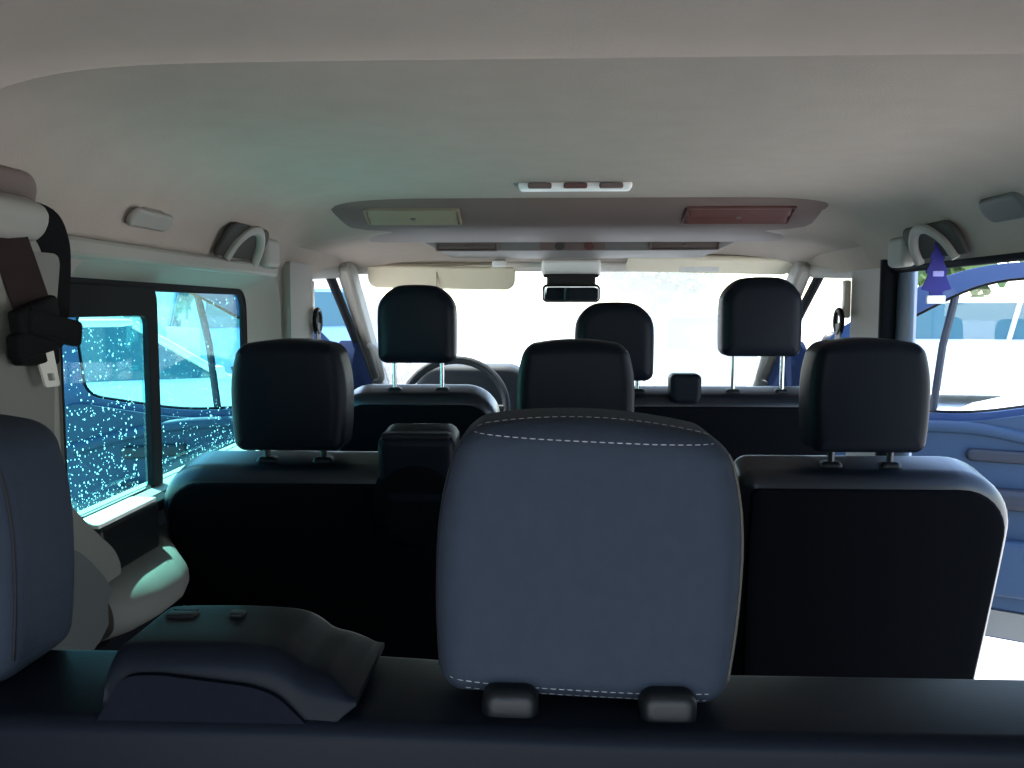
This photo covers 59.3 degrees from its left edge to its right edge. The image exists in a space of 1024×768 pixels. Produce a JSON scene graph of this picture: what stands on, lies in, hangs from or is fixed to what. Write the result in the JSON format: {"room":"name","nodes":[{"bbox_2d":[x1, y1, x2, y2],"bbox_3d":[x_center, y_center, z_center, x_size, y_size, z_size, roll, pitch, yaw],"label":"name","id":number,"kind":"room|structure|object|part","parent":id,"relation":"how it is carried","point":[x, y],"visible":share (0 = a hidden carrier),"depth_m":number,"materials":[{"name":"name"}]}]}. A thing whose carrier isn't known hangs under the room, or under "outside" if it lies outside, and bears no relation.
{"room":"vehicle interior","nodes":[
{"label":"vehicle interior","id":0,"kind":"room"},
{"bbox_2d":[30,240,284,525],"bbox_3d":[-0.710,0.371,1.186,0.070,1.215,3.080,0,5,2],"label":"wall","id":1,"kind":"structure","parent":0,"point":[162,487],"depth_m":1.66,"materials":[{"name":"grey plastic"}]},
{"bbox_2d":[0,165,82,386],"bbox_3d":[-0.635,-0.127,1.053,0.112,0.279,0.387,0,5,2],"label":"belt","id":2,"kind":"object","parent":1,"relation":"attached to","point":[40,325],"visible":0.99,"depth_m":1.12,"materials":[{"name":"fabric webbing"},{"name":"black plastic"}]},
{"bbox_3d":[-0.595,-0.022,1.152,0.006,0.052,0.046,1,5,11],"label":"latch plate","id":3,"kind":"part","parent":2,"relation":"part of","materials":[{"name":"grey"}]},
{"bbox_2d":[0,251,120,581],"bbox_3d":[-0.669,0.456,0.589,0.060,1.150,1.640,0,5,2],"label":"trim","id":4,"kind":"structure","parent":1,"relation":"attached to","point":[23,393],"depth_m":1.17,"materials":[{"name":"grey plastic"}]},
{"bbox_2d":[51,550,111,649],"bbox_3d":[-0.634,0.652,0.579,0.014,0.760,1.590,0,5,2],"label":"trim","id":5,"kind":"structure","parent":1,"relation":"attached to","point":[92,590],"depth_m":1.27,"materials":[{"name":"grey plastic"}]},
{"bbox_2d":[94,597,183,650],"bbox_3d":[-0.633,0.634,2.069,0.015,0.540,1.280,0,5,2],"label":"trim","id":6,"kind":"structure","parent":1,"relation":"attached to","point":[115,643],"depth_m":1.50,"materials":[{"name":"black plastic"}]},
{"bbox_2d":[100,523,188,641],"bbox_3d":[-0.587,0.298,1.903,0.118,0.107,1.150,0,5,2],"label":"trim","id":7,"kind":"structure","parent":1,"relation":"attached to","point":[150,584],"depth_m":1.41,"materials":[{"name":"grey plastic"}]},
{"bbox_2d":[84,497,158,568],"bbox_3d":[-0.640,0.247,1.457,0.057,0.090,0.208,0,5,2],"label":"tray","id":8,"kind":"object","parent":7,"relation":"on","point":[130,526],"visible":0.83,"depth_m":1.45,"materials":[{"name":"black plastic"}]},
{"bbox_3d":[-0.639,0.206,1.452,0.046,0.008,0.198,0,5,2],"label":"lid","id":9,"kind":"part","parent":8,"relation":"part of","materials":[{"name":"white plastic"}]},
{"bbox_2d":[57,257,280,518],"bbox_3d":[-0.672,-0.006,1.891,0.064,0.485,1.128,0,5,2],"label":"window","id":10,"kind":"structure","parent":1,"relation":"in","point":[99,288],"depth_m":1.71,"materials":[{"name":"black plastic"}]},
{"bbox_3d":[-0.696,0.031,1.557,0.012,0.400,0.380,0,5,2],"label":"sliding sash","id":11,"kind":"part","parent":10,"relation":"part of","materials":[{"name":"clear glass"}]},
{"bbox_2d":[68,235,276,276],"bbox_3d":[-0.635,-0.244,1.802,0.030,0.030,1.020,0,5,2],"label":"trim","id":12,"kind":"structure","parent":1,"relation":"attached to","point":[80,247],"depth_m":1.60,"materials":[{"name":"grey plastic"}]},
{"bbox_2d":[153,450,263,510],"bbox_3d":[-0.627,0.183,1.995,0.030,0.020,0.890,0,5,2],"label":"trim","id":13,"kind":"structure","parent":1,"relation":"attached to","point":[160,497],"depth_m":1.62,"materials":[{"name":"grey plastic"}]},
{"bbox_2d":[282,262,313,450],"bbox_3d":[-0.608,0.257,2.591,0.022,1.200,0.265,0,5,2],"label":"trim","id":14,"kind":"structure","parent":1,"relation":"attached to","point":[297,279],"depth_m":2.51,"materials":[{"name":"grey plastic"}]},
{"bbox_2d":[311,281,322,339],"bbox_3d":[-0.590,-0.129,2.682,0.038,0.356,0.080,0,5,2],"label":"belt","id":15,"kind":"object","parent":1,"relation":"attached to","point":[317,318],"visible":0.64,"depth_m":2.66,"materials":[{"name":"grey plastic"}]},
{"bbox_2d":[312,266,339,278],"bbox_3d":[-0.633,-0.352,2.733,0.069,0.063,0.614,0,5,5],"label":"trim","id":16,"kind":"structure","parent":1,"relation":"attached to","point":[331,272],"depth_m":2.91,"materials":[{"name":"grey plastic"}]},
{"bbox_2d":[336,341,371,450],"bbox_3d":[-0.625,0.380,3.323,0.070,1.068,1.300,0,5,2],"label":"trim","id":17,"kind":"structure","parent":1,"relation":"attached to","point":[361,377],"depth_m":3.41,"materials":[{"name":"blue"}]},
{"bbox_2d":[62,293,329,511],"bbox_3d":[-1.148,0.223,3.367,1.042,1.331,0.325,-2,6,-26],"label":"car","id":18,"kind":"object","parent":17,"relation":"attached to","point":[106,441],"depth_m":3.17,"materials":[{"name":"blue paint"}]},
{"bbox_3d":[-1.130,0.380,3.265,0.560,0.075,0.070,-2,5,-23],"label":"armrest","id":19,"kind":"part","parent":18,"relation":"part of","materials":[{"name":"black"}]},
{"bbox_3d":[-1.119,0.413,3.311,0.923,0.720,0.030,-2,5,-23],"label":"trim","id":20,"kind":"part","parent":18,"relation":"part of","materials":[{"name":"blue"}]},
{"bbox_3d":[-1.274,0.239,3.208,0.220,0.045,0.030,-2,5,-23],"label":"handle","id":21,"kind":"part","parent":18,"relation":"part of","materials":[{"name":"blue"}]},
{"bbox_2d":[339,262,388,383],"bbox_3d":[-0.563,-0.180,3.475,0.058,0.615,0.896,0,5,1],"label":"trim","id":22,"kind":"structure","parent":0,"point":[349,278],"depth_m":3.27,"materials":[{"name":"grey plastic"}]},
{"bbox_2d":[326,278,373,380],"bbox_3d":[-0.593,-0.131,3.449,0.032,0.580,0.877,0,5,2],"label":"trim","id":23,"kind":"structure","parent":22,"relation":"attached to","point":[332,282],"depth_m":3.23,"materials":[{"name":"black plastic"}]},
{"bbox_2d":[367,343,384,383],"bbox_3d":[-0.524,-0.076,3.488,0.062,0.171,0.138,0,5,2],"label":"handle","id":24,"kind":"object","parent":22,"relation":"attached to","point":[373,347],"visible":0.86,"depth_m":3.44,"materials":[{"name":"grey plastic"}]},
{"bbox_2d":[0,0,1023,277],"bbox_3d":[0.136,-0.320,1.383,1.660,0.231,3.720,0,5,2],"label":"ceiling","id":25,"kind":"structure","parent":0,"point":[272,116],"depth_m":1.21,"materials":[{"name":"fabric"}]},
{"bbox_2d":[126,207,173,231],"bbox_3d":[-0.626,-0.286,1.552,0.033,0.037,0.150,0,5,2],"label":"coat hook","id":26,"kind":"object","parent":25,"relation":"attached to","point":[144,217],"visible":1,"depth_m":1.54,"materials":[{"name":"grey plastic"}]},
{"bbox_2d":[214,222,279,268],"bbox_3d":[-0.594,-0.316,2.078,0.060,0.087,0.375,0,5,2],"label":"handle","id":27,"kind":"object","parent":25,"relation":"attached to","point":[239,240],"visible":1,"depth_m":2.03,"materials":[{"name":"grey plastic"}]},
{"bbox_2d":[368,261,514,289],"bbox_3d":[-0.252,-0.381,3.159,0.527,0.101,0.048,0,5,2],"label":"sun visor","id":28,"kind":"object","parent":25,"relation":"attached to","point":[444,275],"visible":0.92,"depth_m":3.15,"materials":[{"name":"beige plastic"}]},
{"bbox_3d":[-0.270,-0.418,3.147,0.492,0.018,0.027,0,5,2],"label":"rod","id":29,"kind":"part","parent":28,"relation":"part of","materials":[{"name":"brown"}]},
{"bbox_2d":[542,260,600,301],"bbox_3d":[0.206,-0.360,3.154,0.205,0.148,0.142,0,5,2],"label":"mirror","id":30,"kind":"object","parent":25,"relation":"attached to","point":[567,280],"visible":1,"depth_m":3.11,"materials":[{"name":"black plastic"}]},
{"bbox_2d":[357,262,788,273],"bbox_3d":[0.208,-0.417,3.194,1.566,0.054,0.142,0,5,2],"label":"trim","id":31,"kind":"structure","parent":25,"relation":"attached to","point":[519,266],"depth_m":3.22,"materials":[{"name":"grey"}]},
{"bbox_2d":[518,182,631,191],"bbox_3d":[0.140,-0.439,1.990,0.250,0.020,0.061,0,5,2],"label":"recessed light","id":32,"kind":"object","parent":25,"relation":"in","point":[530,186],"visible":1,"depth_m":1.97,"materials":[{"name":"white plastic"}]},
{"bbox_2d":[426,242,732,257],"bbox_3d":[0.211,-0.440,2.874,1.040,0.060,0.305,0,5,2],"label":"console","id":33,"kind":"object","parent":25,"relation":"attached to","point":[452,249],"visible":0.51,"depth_m":2.77,"materials":[{"name":"grey plastic"}]},
{"bbox_2d":[435,242,497,250],"bbox_3d":[-0.139,-0.426,2.764,0.194,0.038,0.032,0,5,2],"label":"air vent","id":34,"kind":"object","parent":33,"relation":"attached to","point":[452,246],"depth_m":2.76,"materials":[{"name":"grey plastic"}]},
{"bbox_3d":[0.186,-0.427,2.752,0.200,0.036,0.030,0,5,2],"label":"control panel","id":35,"kind":"part","parent":33,"relation":"part of","materials":[{"name":"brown plastic"}]},
{"bbox_2d":[649,242,720,249],"bbox_3d":[0.525,-0.427,2.737,0.214,0.039,0.033,0,5,2],"label":"air vent","id":36,"kind":"object","parent":33,"relation":"attached to","point":[652,245],"depth_m":2.74,"materials":[{"name":"grey plastic"}]},
{"bbox_2d":[331,197,828,242],"bbox_3d":[0.175,-0.451,2.478,1.430,0.090,0.455,0,5,2],"label":"console","id":37,"kind":"object","parent":25,"relation":"attached to","point":[632,219],"visible":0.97,"depth_m":2.34,"materials":[{"name":"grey plastic"}]},
{"bbox_2d":[363,208,461,224],"bbox_3d":[-0.258,-0.438,2.344,0.249,0.042,0.080,0,5,2],"label":"light","id":38,"kind":"object","parent":37,"relation":"attached to","point":[371,216],"depth_m":2.33,"materials":[{"name":"brown plastic"}]},
{"bbox_2d":[682,206,796,223],"bbox_3d":[0.582,-0.437,2.311,0.276,0.045,0.088,0,5,2],"label":"air vent","id":39,"kind":"object","parent":37,"relation":"attached to","point":[690,214],"depth_m":2.30,"materials":[{"name":"brown plastic"}]},
{"bbox_2d":[625,255,791,274],"bbox_3d":[0.674,-0.410,3.081,0.561,0.068,0.146,0,5,2],"label":"sun visor","id":40,"kind":"object","parent":25,"relation":"attached to","point":[721,264],"visible":0.87,"depth_m":3.05,"materials":[{"name":"beige plastic"}]},
{"bbox_2d":[808,265,851,278],"bbox_3d":[1.010,-0.347,2.668,0.069,0.063,0.614,0,5,-1],"label":"trim","id":41,"kind":"structure","parent":25,"relation":"attached to","point":[814,271],"depth_m":2.83,"materials":[{"name":"grey plastic"}]},
{"bbox_2d":[888,220,969,267],"bbox_3d":[0.919,-0.312,2.028,0.060,0.087,0.375,0,5,2],"label":"handle","id":42,"kind":"object","parent":25,"relation":"attached to","point":[916,244],"visible":0.98,"depth_m":1.99,"materials":[{"name":"grey plastic"}]},
{"bbox_2d":[921,242,950,303],"bbox_3d":[0.924,-0.260,1.964,0.062,0.168,0.023,0,5,2],"label":"air freshener","id":43,"kind":"object","parent":42,"relation":"hanging from","point":[936,282],"visible":0.96,"depth_m":1.96,"materials":[{"name":"blue"}]},
{"bbox_2d":[891,252,1023,272],"bbox_3d":[0.958,-0.238,1.624,0.024,0.026,1.450,0,5,2],"label":"trim","id":44,"kind":"structure","parent":25,"relation":"attached to","point":[1011,257],"depth_m":1.87,"materials":[{"name":"black plastic"}]},
{"bbox_2d":[979,192,1023,222],"bbox_3d":[0.904,-0.325,1.643,0.045,0.050,0.160,0,5,2],"label":"anchor","id":45,"kind":"object","parent":25,"relation":"attached to","point":[1007,206],"visible":0.94,"depth_m":1.63,"materials":[{"name":"grey plastic"}]},
{"bbox_2d":[747,261,809,385],"bbox_3d":[0.998,-0.174,3.413,0.058,0.615,0.896,0,5,4],"label":"trim","id":46,"kind":"structure","parent":0,"point":[798,276],"depth_m":3.04,"materials":[{"name":"grey plastic"}]},
{"bbox_2d":[755,356,767,385],"bbox_3d":[0.959,-0.071,3.429,0.062,0.171,0.138,0,5,2],"label":"handle","id":47,"kind":"object","parent":46,"relation":"attached to","point":[761,364],"visible":0.57,"depth_m":3.41,"materials":[{"name":"grey plastic"}]},
{"bbox_2d":[765,278,823,380],"bbox_3d":[1.026,-0.126,3.384,0.032,0.580,0.877,0,5,2],"label":"trim","id":48,"kind":"structure","parent":46,"relation":"attached to","point":[815,283],"depth_m":3.06,"materials":[{"name":"black plastic"}]},
{"bbox_2d":[767,341,806,385],"bbox_3d":[1.044,0.386,3.256,0.070,1.068,1.300,0,5,2],"label":"trim","id":49,"kind":"structure","parent":0,"point":[793,364],"depth_m":3.29,"materials":[{"name":"blue"}]},
{"bbox_2d":[846,268,879,455],"bbox_3d":[1.006,0.254,2.543,0.050,1.215,0.240,0,5,2],"label":"trim","id":50,"kind":"structure","parent":0,"point":[865,285],"depth_m":2.50,"materials":[{"name":"grey plastic"}]},
{"bbox_2d":[833,280,850,338],"bbox_3d":[0.961,-0.123,2.621,0.038,0.356,0.080,0,5,2],"label":"belt","id":51,"kind":"object","parent":50,"relation":"attached to","point":[842,313],"visible":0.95,"depth_m":2.60,"materials":[{"name":"grey plastic"}]},
{"bbox_2d":[875,260,897,455],"bbox_3d":[0.983,0.274,2.390,0.042,1.201,0.062,5,7,43],"label":"trim","id":52,"kind":"structure","parent":0,"point":[886,320],"depth_m":2.33,"materials":[{"name":"black plastic"}]},
{"bbox_2d":[894,271,917,455],"bbox_3d":[1.009,0.291,2.341,0.022,1.277,0.110,0,5,2],"label":"trim","id":53,"kind":"structure","parent":0,"point":[907,282],"depth_m":2.27,"materials":[{"name":"blue"}]},
{"bbox_2d":[821,262,1023,642],"bbox_3d":[1.575,0.231,3.275,1.040,1.331,0.330,3,6,27],"label":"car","id":54,"kind":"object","parent":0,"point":[990,441],"depth_m":3.12,"materials":[{"name":"blue paint"}]},
{"bbox_2d":[821,332,833,339],"bbox_3d":[1.309,-0.081,3.483,0.200,0.240,0.222,0,5,2],"label":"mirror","id":55,"kind":"object","parent":54,"relation":"attached to","point":[830,334],"depth_m":3.51,"materials":[{"name":"plastic"}]},
{"bbox_3d":[1.535,0.422,3.205,0.923,0.720,0.030,3,6,27],"label":"trim","id":56,"kind":"part","parent":54,"relation":"part of","materials":[{"name":"blue"}]},
{"bbox_3d":[1.683,0.249,3.091,0.220,0.045,0.030,3,6,27],"label":"handle","id":57,"kind":"part","parent":54,"relation":"part of","materials":[{"name":"black"}]},
{"bbox_3d":[1.542,0.389,3.159,0.560,0.075,0.070,3,6,27],"label":"armrest","id":58,"kind":"part","parent":54,"relation":"part of","materials":[{"name":"blue"}]},
{"bbox_3d":[0.146,0.954,1.734,1.600,0.040,4.000,0,5,2],"label":"floor","id":59,"kind":"structure","parent":0,"visible":0},
{"bbox_2d":[164,338,634,659],"bbox_3d":[-0.117,0.407,1.886,1.004,1.022,0.646,0,5,2],"label":"seat","id":60,"kind":"object","parent":59,"relation":"on","point":[348,539],"visible":0.51,"depth_m":1.58,"materials":[{"name":"black leather"}]},
{"bbox_3d":[-0.439,0.132,1.614,0.011,0.098,0.017,0,5,2],"label":"headrest post","id":61,"kind":"part","parent":60,"relation":"part of","materials":[{"name":"grey metal"}]},
{"bbox_3d":[-0.124,0.409,1.703,1.004,0.579,0.238,0,5,2],"label":"backrest","id":62,"kind":"part","parent":60,"relation":"part of","materials":[{"name":"black leather"}]},
{"bbox_3d":[-0.126,0.429,1.647,0.970,0.522,0.130,0,5,2],"label":"panel","id":63,"kind":"part","parent":60,"relation":"part of","materials":[{"name":"plastic"}]},
{"bbox_3d":[-0.337,0.133,1.610,0.011,0.098,0.017,0,5,2],"label":"headrest post","id":64,"kind":"part","parent":60,"relation":"part of","materials":[{"name":"grey metal"}]},
{"bbox_2d":[337,285,499,450],"bbox_3d":[-0.237,0.287,2.626,0.430,1.134,0.638,0,5,2],"label":"seat","id":65,"kind":"object","parent":59,"relation":"on","point":[416,323],"visible":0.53,"depth_m":2.30,"materials":[{"name":"black leather"}]},
{"bbox_3d":[-0.305,-0.013,2.344,0.011,0.146,0.017,0,5,2],"label":"headrest post","id":66,"kind":"part","parent":65,"relation":"part of","materials":[{"name":"silver metal"}]},
{"bbox_3d":[-0.247,0.328,2.386,0.396,0.563,0.129,0,5,2],"label":"panel","id":67,"kind":"part","parent":65,"relation":"part of","materials":[{"name":"plastic"}]},
{"bbox_3d":[-0.244,0.308,2.447,0.430,0.621,0.247,0,5,2],"label":"backrest","id":68,"kind":"part","parent":65,"relation":"part of","materials":[{"name":"black"}]},
{"bbox_3d":[-0.181,-0.013,2.339,0.011,0.146,0.017,0,5,2],"label":"headrest post","id":69,"kind":"part","parent":65,"relation":"part of","materials":[{"name":"silver metal"}]},
{"bbox_2d":[0,408,1023,767],"bbox_3d":[0.103,0.504,0.878,1.500,1.004,0.552,0,5,2],"label":"seat","id":70,"kind":"object","parent":59,"relation":"on","point":[589,561],"visible":1,"depth_m":0.60,"materials":[{"name":"black"}]},
{"bbox_3d":[0.093,0.460,0.607,1.480,0.538,0.010,0,5,2],"label":"panel","id":71,"kind":"part","parent":70,"relation":"part of","materials":[{"name":"fabric"}]},
{"bbox_3d":[0.095,0.473,0.669,1.500,0.523,0.141,0,5,2],"label":"backrest","id":72,"kind":"part","parent":70,"relation":"part of","materials":[{"name":"black"}]},
{"bbox_2d":[574,277,827,460],"bbox_3d":[0.507,0.280,2.596,0.671,1.153,0.638,0,5,2],"label":"seat","id":73,"kind":"object","parent":59,"relation":"on","point":[757,316],"visible":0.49,"depth_m":2.26,"materials":[{"name":"black leather"}]},
{"bbox_3d":[0.323,-0.008,2.319,0.011,0.144,0.017,0,5,2],"label":"headrest post","id":74,"kind":"part","parent":73,"relation":"part of","materials":[{"name":"silver metal"}]},
{"bbox_3d":[0.505,0.312,2.417,0.660,0.621,0.247,0,5,2],"label":"backrest","id":75,"kind":"part","parent":73,"relation":"part of","materials":[{"name":"black"}]},
{"bbox_3d":[0.503,0.333,2.356,0.626,0.563,0.129,0,5,2],"label":"panel","id":76,"kind":"part","parent":73,"relation":"part of","materials":[{"name":"fabric"}]},
{"bbox_3d":[0.567,-0.007,2.309,0.011,0.144,0.017,0,5,2],"label":"headrest post","id":77,"kind":"part","parent":73,"relation":"part of","materials":[{"name":"silver metal"}]},
{"bbox_3d":[0.691,-0.007,2.305,0.011,0.144,0.017,0,5,2],"label":"headrest post","id":78,"kind":"part","parent":73,"relation":"part of","materials":[{"name":"silver metal"}]},
{"bbox_2d":[730,337,1007,678],"bbox_3d":[0.641,0.408,1.859,0.472,1.025,0.639,0,5,2],"label":"passenger seat","id":79,"kind":"object","parent":59,"relation":"on","point":[888,566],"visible":0.74,"depth_m":1.56,"materials":[{"name":"black leather"}]},
{"bbox_3d":[0.558,0.135,1.574,0.011,0.103,0.017,0,5,2],"label":"headrest post","id":80,"kind":"part","parent":79,"relation":"part of","materials":[{"name":"grey metal"}]},
{"bbox_3d":[0.633,0.414,1.673,0.472,0.579,0.238,0,5,2],"label":"backrest","id":81,"kind":"part","parent":79,"relation":"part of","materials":[{"name":"black"}]},
{"bbox_3d":[0.631,0.434,1.617,0.438,0.522,0.130,0,5,2],"label":"panel","id":82,"kind":"part","parent":79,"relation":"part of","materials":[{"name":"plastic"}]},
{"bbox_3d":[0.659,0.136,1.570,0.011,0.103,0.017,0,5,2],"label":"headrest post","id":83,"kind":"part","parent":79,"relation":"part of","materials":[{"name":"grey metal"}]},
{"bbox_3d":[0.234,0.444,3.907,1.620,0.640,0.080,0,5,2],"label":"wall","id":84,"kind":"structure","parent":0,"visible":0},
{"bbox_2d":[416,363,519,410],"bbox_3d":[0.221,0.293,3.569,1.560,0.760,0.588,0,5,2],"label":"dashboard","id":85,"kind":"object","parent":84,"relation":"attached to","point":[508,372],"visible":0.15,"depth_m":3.31,"materials":[{"name":"black plastic"}]},
{"bbox_2d":[406,356,510,411],"bbox_3d":[-0.200,0.083,3.158,0.392,0.360,0.240,0,5,2],"label":"steering wheel","id":86,"kind":"object","parent":85,"relation":"attached to","point":[505,406],"visible":0.09,"depth_m":3.16,"materials":[{"name":"black plastic"}]},
{"label":"outside","id":87,"kind":"structure","parent":0,"visible":0},
{"bbox_2d":[388,316,1023,679],"bbox_3d":[1.075,-0.533,25.024,240.000,0.100,240.000,0,5,2],"label":"ground","id":88,"kind":"structure","parent":87,"point":[486,339],"depth_m":39.10,"materials":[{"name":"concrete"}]},
{"bbox_2d":[79,317,231,406],"bbox_3d":[-3.874,0.076,8.801,4.100,1.488,2.140,-3,6,-34],"label":"car","id":89,"kind":"object","parent":88,"relation":"on","point":[111,348],"visible":0.34,"depth_m":8.17,"materials":[{"name":"white paint"}]},
{"bbox_3d":[-4.286,-0.296,8.483,2.740,0.535,1.640,-3,6,-34],"label":"glass","id":90,"kind":"part","parent":89,"relation":"part of","materials":[{"name":"teal"}]},
{"bbox_2d":[209,365,224,379],"bbox_3d":[-2.747,-0.109,8.382,0.100,0.130,0.200,-3,6,-34],"label":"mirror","id":91,"kind":"object","parent":89,"relation":"on","point":[220,370],"depth_m":8.31,"materials":[{"name":"glass"}]},
{"bbox_2d":[106,274,373,337],"bbox_3d":[-14.235,-4.595,42.362,14.800,5.000,8.600,0,5,2],"label":"building","id":92,"kind":"structure","parent":88,"relation":"on","point":[164,299],"depth_m":38.51,"materials":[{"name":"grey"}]},
{"bbox_2d":[166,288,426,382],"bbox_3d":[-4.199,-0.966,18.166,4.900,1.948,2.300,-4,6,-39],"label":"van","id":93,"kind":"object","parent":88,"relation":"on","point":[183,328],"visible":0.2,"depth_m":16.79,"materials":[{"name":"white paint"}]},
{"bbox_3d":[-4.417,-1.490,17.944,4.220,0.710,1.800,-4,6,-39],"label":"car glass","id":94,"kind":"part","parent":93,"relation":"part of","materials":[{"name":"teal"}]},
{"bbox_2d":[599,272,716,312],"bbox_3d":[6.233,-4.959,39.441,6.236,6.240,6.335,0,5,2],"label":"tree","id":95,"kind":"object","parent":88,"relation":"on","point":[645,283],"visible":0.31,"depth_m":38.69,"materials":[{"name":"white plant"}]},
{"bbox_2d":[634,312,756,385],"bbox_3d":[2.796,-0.497,15.416,2.140,1.488,4.100,-1,5,-9],"label":"van","id":96,"kind":"object","parent":88,"relation":"on","point":[684,342],"visible":0.47,"depth_m":13.53,"materials":[{"name":"grey paint"}]},
{"bbox_3d":[2.876,-0.851,14.889,1.640,0.535,2.740,-1,5,-9],"label":"glass","id":97,"kind":"part","parent":96,"relation":"part of","materials":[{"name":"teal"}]},
{"bbox_2d":[915,297,1023,391],"bbox_3d":[7.692,-0.600,15.211,4.600,1.728,2.250,1,5,9],"label":"van","id":98,"kind":"object","parent":88,"relation":"on","point":[985,347],"visible":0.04,"depth_m":14.37,"materials":[{"name":"silver metal"}]},
{"bbox_3d":[7.968,-1.067,15.126,3.920,0.626,1.750,1,5,9],"label":"glass","id":99,"kind":"part","parent":98,"relation":"part of","materials":[{"name":"teal"}]},
{"bbox_2d":[918,261,1023,296],"bbox_3d":[13.783,-3.647,29.164,5.322,5.402,5.536,0,5,2],"label":"tree","id":100,"kind":"object","parent":88,"relation":"on","point":[922,275],"visible":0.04,"depth_m":27.97,"materials":[{"name":"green plant"}]},
{"bbox_2d":[957,392,1023,409],"bbox_3d":[5.774,0.214,7.322,4.100,1.468,2.140,-1,5,-16],"label":"car","id":101,"kind":"object","parent":88,"relation":"on","point":[1017,399],"visible":0.02,"depth_m":7.54,"materials":[{"name":"white paint"}]}
]}

